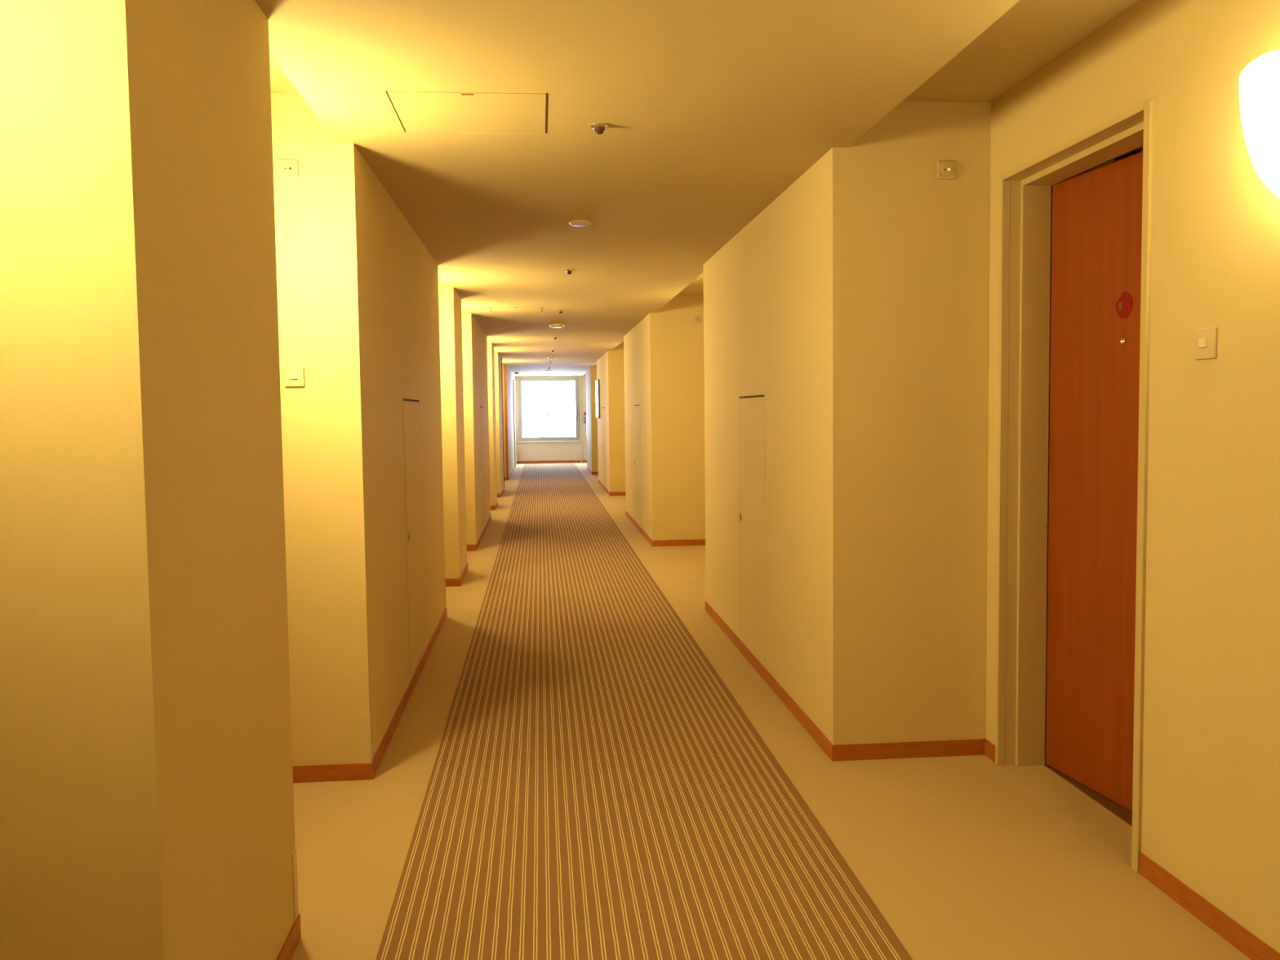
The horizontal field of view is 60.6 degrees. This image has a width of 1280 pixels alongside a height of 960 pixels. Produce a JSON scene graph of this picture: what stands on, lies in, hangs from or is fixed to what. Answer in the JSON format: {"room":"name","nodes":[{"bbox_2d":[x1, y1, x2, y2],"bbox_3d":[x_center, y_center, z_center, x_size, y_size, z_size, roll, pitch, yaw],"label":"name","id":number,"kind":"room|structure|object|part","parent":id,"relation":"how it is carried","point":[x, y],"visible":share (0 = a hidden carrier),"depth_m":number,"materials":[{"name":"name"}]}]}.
{"room":"hotel corridor","nodes":[
{"label":"hotel corridor","id":0,"kind":"room"},
{"bbox_2d":[0,0,514,959],"bbox_3d":[-1.946,-0.565,10.989,0.628,2.400,34.270,-1,4,-5],"label":"wall","id":1,"kind":"structure","parent":0,"point":[204,584],"depth_m":1.95,"materials":[{"name":"beige paint"}]},
{"bbox_2d":[278,159,298,178],"bbox_3d":[-1.205,-1.066,3.748,0.066,0.066,0.014,-1,4,-5],"label":"plate","id":2,"kind":"object","parent":1,"relation":"attached to","point":[287,168],"visible":1,"depth_m":3.75,"materials":[{"name":"beige plastic"}]},
{"bbox_2d":[284,366,304,386],"bbox_3d":[-1.199,-0.358,3.793,0.066,0.070,0.014,-1,4,-5],"label":"light switch","id":3,"kind":"object","parent":1,"relation":"attached to","point":[294,376],"visible":1,"depth_m":3.79,"materials":[{"name":"beige plastic"}]},
{"bbox_2d":[292,848,298,921],"bbox_3d":[-0.868,0.999,2.699,0.037,0.170,0.037,-1,4,-5],"label":"guard","id":4,"kind":"object","parent":1,"relation":"attached to","point":[294,854],"visible":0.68,"depth_m":2.70,"materials":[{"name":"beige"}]},
{"bbox_2d":[359,710,373,763],"bbox_3d":[-0.980,0.919,3.915,0.037,0.180,0.037,-1,4,-5],"label":"guard","id":5,"kind":"object","parent":1,"relation":"attached to","point":[365,719],"visible":1,"depth_m":3.90,"materials":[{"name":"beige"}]},
{"bbox_2d":[275,464,515,959],"bbox_3d":[-1.790,0.600,11.075,0.356,0.060,34.270,-1,4,-5],"label":"baseboard","id":6,"kind":"structure","parent":1,"relation":"attached to","point":[351,771],"depth_m":3.90,"materials":[{"name":"orange wood"}]},
{"bbox_2d":[403,398,426,673],"bbox_3d":[-1.105,0.242,5.382,0.006,1.274,0.665,-1,4,-5],"label":"access panel","id":7,"kind":"object","parent":1,"relation":"attached to","point":[417,642],"visible":1,"depth_m":5.34,"materials":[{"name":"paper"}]},
{"bbox_2d":[444,582,446,607],"bbox_3d":[-1.263,0.739,7.006,0.037,0.160,0.037,-1,4,-5],"label":"guard","id":8,"kind":"object","parent":1,"relation":"attached to","point":[445,583],"visible":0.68,"depth_m":6.99,"materials":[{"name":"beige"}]},
{"bbox_2d":[462,546,464,561],"bbox_3d":[-1.395,0.589,8.661,0.009,0.110,0.072,-1,4,-5],"label":"wall socket","id":9,"kind":"object","parent":1,"relation":"attached to","point":[464,547],"visible":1,"depth_m":8.63,"materials":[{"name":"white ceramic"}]},
{"bbox_2d":[480,406,485,527],"bbox_3d":[-1.695,-0.154,11.820,0.006,1.274,0.665,-1,4,-5],"label":"access panel","id":10,"kind":"object","parent":1,"relation":"attached to","point":[482,432],"visible":1,"depth_m":11.80,"materials":[{"name":"paper"}]},
{"bbox_2d":[501,357,504,486],"bbox_3d":[-2.305,-0.941,18.389,0.014,2.234,0.030,-1,4,-5],"label":"trim","id":11,"kind":"structure","parent":1,"relation":"attached to","point":[501,357],"depth_m":18.38,"materials":[{"name":"brown wood"}]},
{"bbox_2d":[503,364,508,476],"bbox_3d":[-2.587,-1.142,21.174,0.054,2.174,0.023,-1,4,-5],"label":"door","id":12,"kind":"structure","parent":1,"relation":"attached to","point":[504,366],"depth_m":21.16,"materials":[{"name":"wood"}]},
{"bbox_2d":[512,379,516,466],"bbox_3d":[-3.041,-1.386,26.699,0.055,2.100,1.080,-1,4,-5],"label":"door","id":13,"kind":"structure","parent":1,"relation":"in","point":[513,380],"depth_m":26.21,"materials":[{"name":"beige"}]},
{"bbox_2d":[514,373,586,461],"bbox_3d":[-1.961,-1.646,28.241,3.750,2.400,0.160,-1,4,-5],"label":"wall","id":14,"kind":"structure","parent":0,"point":[559,451],"depth_m":28.18,"materials":[{"name":"paint"}]},
{"bbox_2d":[517,377,581,442],"bbox_3d":[-2.345,-1.808,28.156,1.630,1.665,0.200,-1,4,-5],"label":"window","id":15,"kind":"structure","parent":14,"relation":"in","point":[540,439],"depth_m":28.10,"materials":[{"name":"silver metal"}]},
{"bbox_3d":[-2.330,-0.989,28.152,1.630,0.029,0.070,-1,4,-5],"label":"sill","id":16,"kind":"part","parent":15,"relation":"part of","materials":[{"name":"beige wood"}]},
{"bbox_2d":[516,460,586,463],"bbox_3d":[-1.875,-0.474,28.235,2.610,0.060,0.012,-1,4,-5],"label":"baseboard","id":17,"kind":"structure","parent":14,"relation":"attached to","point":[545,461],"depth_m":28.19,"materials":[{"name":"orange wood"}]},
{"bbox_2d":[579,375,582,462],"bbox_3d":[-1.528,-1.565,28.195,0.030,2.234,0.020,-1,4,-5],"label":"trim","id":18,"kind":"structure","parent":14,"relation":"attached to","point":[580,375],"depth_m":28.19,"materials":[{"name":"beige wood"}]},
{"bbox_2d":[254,0,1138,376],"bbox_3d":[-0.406,-1.757,11.057,3.750,0.266,34.270,-1,4,-5],"label":"ceiling","id":19,"kind":"structure","parent":0,"point":[712,109],"depth_m":3.44,"materials":[{"name":"beige paint"}]},
{"bbox_2d":[385,90,547,133],"bbox_3d":[-0.525,-1.142,3.415,0.468,0.002,0.461,-1,4,-5],"label":"ceiling hatch","id":20,"kind":"object","parent":19,"relation":"attached to","point":[416,111],"visible":1,"depth_m":3.39,"materials":[{"name":"beige paint"}]},
{"bbox_3d":[-0.545,-1.156,3.643,0.458,0.002,0.004,-1,4,-5],"label":"edge trim","id":21,"kind":"part","parent":20,"relation":"part of","materials":[{"name":"beige paint"}]},
{"bbox_2d":[488,306,542,311],"bbox_3d":[-1.119,-1.541,9.894,0.468,0.002,0.461,-1,4,-5],"label":"ceiling hatch","id":22,"kind":"object","parent":19,"relation":"attached to","point":[492,308],"visible":1,"depth_m":9.87,"materials":[{"name":"beige paint"}]},
{"bbox_2d":[546,355,556,359],"bbox_3d":[-1.472,-2.038,18.215,0.164,0.042,0.164,-1,4,-5],"label":"emergency light","id":23,"kind":"object","parent":19,"relation":"attached to","point":[548,357],"visible":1,"depth_m":18.17,"materials":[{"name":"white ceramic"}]},
{"bbox_2d":[548,324,564,328],"bbox_3d":[-0.883,-1.633,11.635,0.172,0.042,0.172,-1,4,-5],"label":"emergency light","id":24,"kind":"object","parent":19,"relation":"attached to","point":[553,326],"visible":1,"depth_m":11.58,"materials":[{"name":"beige plastic"}]},
{"bbox_3d":[-0.884,-1.646,11.634,0.172,0.016,0.172,-1,4,-5],"label":"plate","id":25,"kind":"part","parent":24,"relation":"part of","materials":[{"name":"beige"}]},
{"bbox_2d":[564,269,573,274],"bbox_3d":[-0.465,-1.367,7.200,0.060,0.029,0.060,-1,4,-5],"label":"sprinkler head","id":26,"kind":"object","parent":19,"relation":"attached to","point":[568,271],"visible":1,"depth_m":7.19},
{"bbox_2d":[568,219,591,226],"bbox_3d":[-0.295,-1.261,5.385,0.112,0.018,0.112,-1,4,-5],"label":"smoke detector","id":27,"kind":"object","parent":19,"relation":"attached to","point":[579,223],"visible":1,"depth_m":5.35,"materials":[{"name":"beige plastic"}]},
{"bbox_2d":[590,122,608,134],"bbox_3d":[-0.132,-1.144,3.572,0.060,0.029,0.060,-1,4,-5],"label":"sprinkler head","id":28,"kind":"object","parent":19,"relation":"attached to","point":[599,127],"visible":1,"depth_m":3.56},
{"bbox_2d":[291,462,1250,959],"bbox_3d":[-0.347,0.668,11.162,3.900,0.120,34.570,-1,4,-5],"label":"floor","id":29,"kind":"structure","parent":0,"point":[974,857],"depth_m":3.37,"materials":[{"name":"beige carpet"}]},
{"bbox_2d":[375,462,912,959],"bbox_3d":[-0.771,0.616,11.069,1.264,0.004,34.030,-1,4,-5],"label":"carpet runner","id":30,"kind":"object","parent":29,"relation":"on","point":[597,789],"visible":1,"depth_m":3.63,"materials":[{"name":"brown carpet"}]},
{"bbox_2d":[586,0,1279,953],"bbox_3d":[0.759,-0.613,11.235,1.440,2.400,34.270,-1,4,-5],"label":"wall","id":31,"kind":"structure","parent":0,"point":[861,303],"depth_m":3.97,"materials":[{"name":"beige paint"}]},
{"bbox_2d":[595,379,599,417],"bbox_3d":[-0.762,-1.454,19.680,0.034,0.680,0.880,-1,4,-5],"label":"framed picture","id":32,"kind":"object","parent":31,"relation":"attached to","point":[597,381],"visible":1,"depth_m":19.37,"materials":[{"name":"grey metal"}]},
{"bbox_3d":[-0.765,-1.454,19.680,0.020,0.648,0.848,-1,4,-5],"label":"picture glass","id":33,"kind":"part","parent":32,"relation":"part of","materials":[{"name":"white glass"}]},
{"bbox_2d":[601,407,605,484],"bbox_3d":[-0.611,-0.575,18.335,0.006,1.274,0.670,-1,4,-5],"label":"access panel","id":34,"kind":"object","parent":31,"relation":"attached to","point":[603,415],"visible":1,"depth_m":18.29,"materials":[{"name":"paint"}]},
{"bbox_2d":[634,404,641,524],"bbox_3d":[-0.027,-0.184,11.974,0.006,1.274,0.690,-1,4,-5],"label":"access panel","id":35,"kind":"object","parent":31,"relation":"attached to","point":[637,407],"visible":1,"depth_m":11.95,"materials":[{"name":"paint"}]},
{"bbox_2d":[693,316,700,323],"bbox_3d":[0.544,-1.527,10.439,0.066,0.066,0.014,-1,4,-5],"label":"plate","id":36,"kind":"object","parent":31,"relation":"attached to","point":[696,319],"visible":1,"depth_m":10.44,"materials":[{"name":"beige plastic"}]},
{"bbox_2d":[739,395,765,660],"bbox_3d":[0.563,0.212,5.539,0.006,1.274,0.651,-1,4,-5],"label":"access panel","id":37,"kind":"object","parent":31,"relation":"attached to","point":[752,431],"visible":1,"depth_m":5.51,"materials":[{"name":"paint"}]},
{"bbox_2d":[586,466,1279,959],"bbox_3d":[0.521,0.559,11.285,0.946,0.060,34.270,-1,4,-5],"label":"baseboard","id":38,"kind":"structure","parent":31,"relation":"attached to","point":[1228,929],"depth_m":4.06,"materials":[{"name":"orange wood"}]},
{"bbox_2d":[937,160,955,179],"bbox_3d":[1.106,-1.119,3.949,0.066,0.066,0.014,-1,4,-5],"label":"plate","id":39,"kind":"object","parent":31,"relation":"attached to","point":[945,169],"visible":1,"depth_m":3.95,"materials":[{"name":"beige plastic"}]},
{"bbox_2d":[995,99,1153,872],"bbox_3d":[1.660,0.006,3.486,0.666,2.113,0.957,-1,4,-5],"label":"door","id":40,"kind":"structure","parent":31,"relation":"in","point":[1076,217],"depth_m":3.72,"materials":[{"name":"orange wood"}]},
{"bbox_3d":[1.512,-1.029,3.567,0.012,0.008,0.123,-1,4,-11],"label":"closer arm","id":41,"kind":"part","parent":40,"relation":"part of","materials":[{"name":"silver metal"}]},
{"bbox_2d":[1118,302,1122,309],"bbox_3d":[1.531,-0.555,3.487,0.001,0.022,0.016,-1,4,-12],"label":"print","id":42,"kind":"object","parent":40,"relation":"attached to","point":[1120,304],"depth_m":3.49},
{"bbox_2d":[1194,327,1217,359],"bbox_3d":[1.393,-0.336,2.701,0.014,0.076,0.080,-1,4,-5],"label":"light switch","id":43,"kind":"object","parent":31,"relation":"attached to","point":[1205,346],"visible":1,"depth_m":2.69,"materials":[{"name":"beige plastic"}]},
{"bbox_2d":[1239,48,1279,196],"bbox_3d":[1.361,-0.762,2.345,0.127,0.320,0.216,-1,4,-5],"label":"wall sconce","id":44,"kind":"object","parent":31,"relation":"attached to","point":[1260,81],"visible":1,"depth_m":2.32,"materials":[{"name":"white glass"}]}
]}

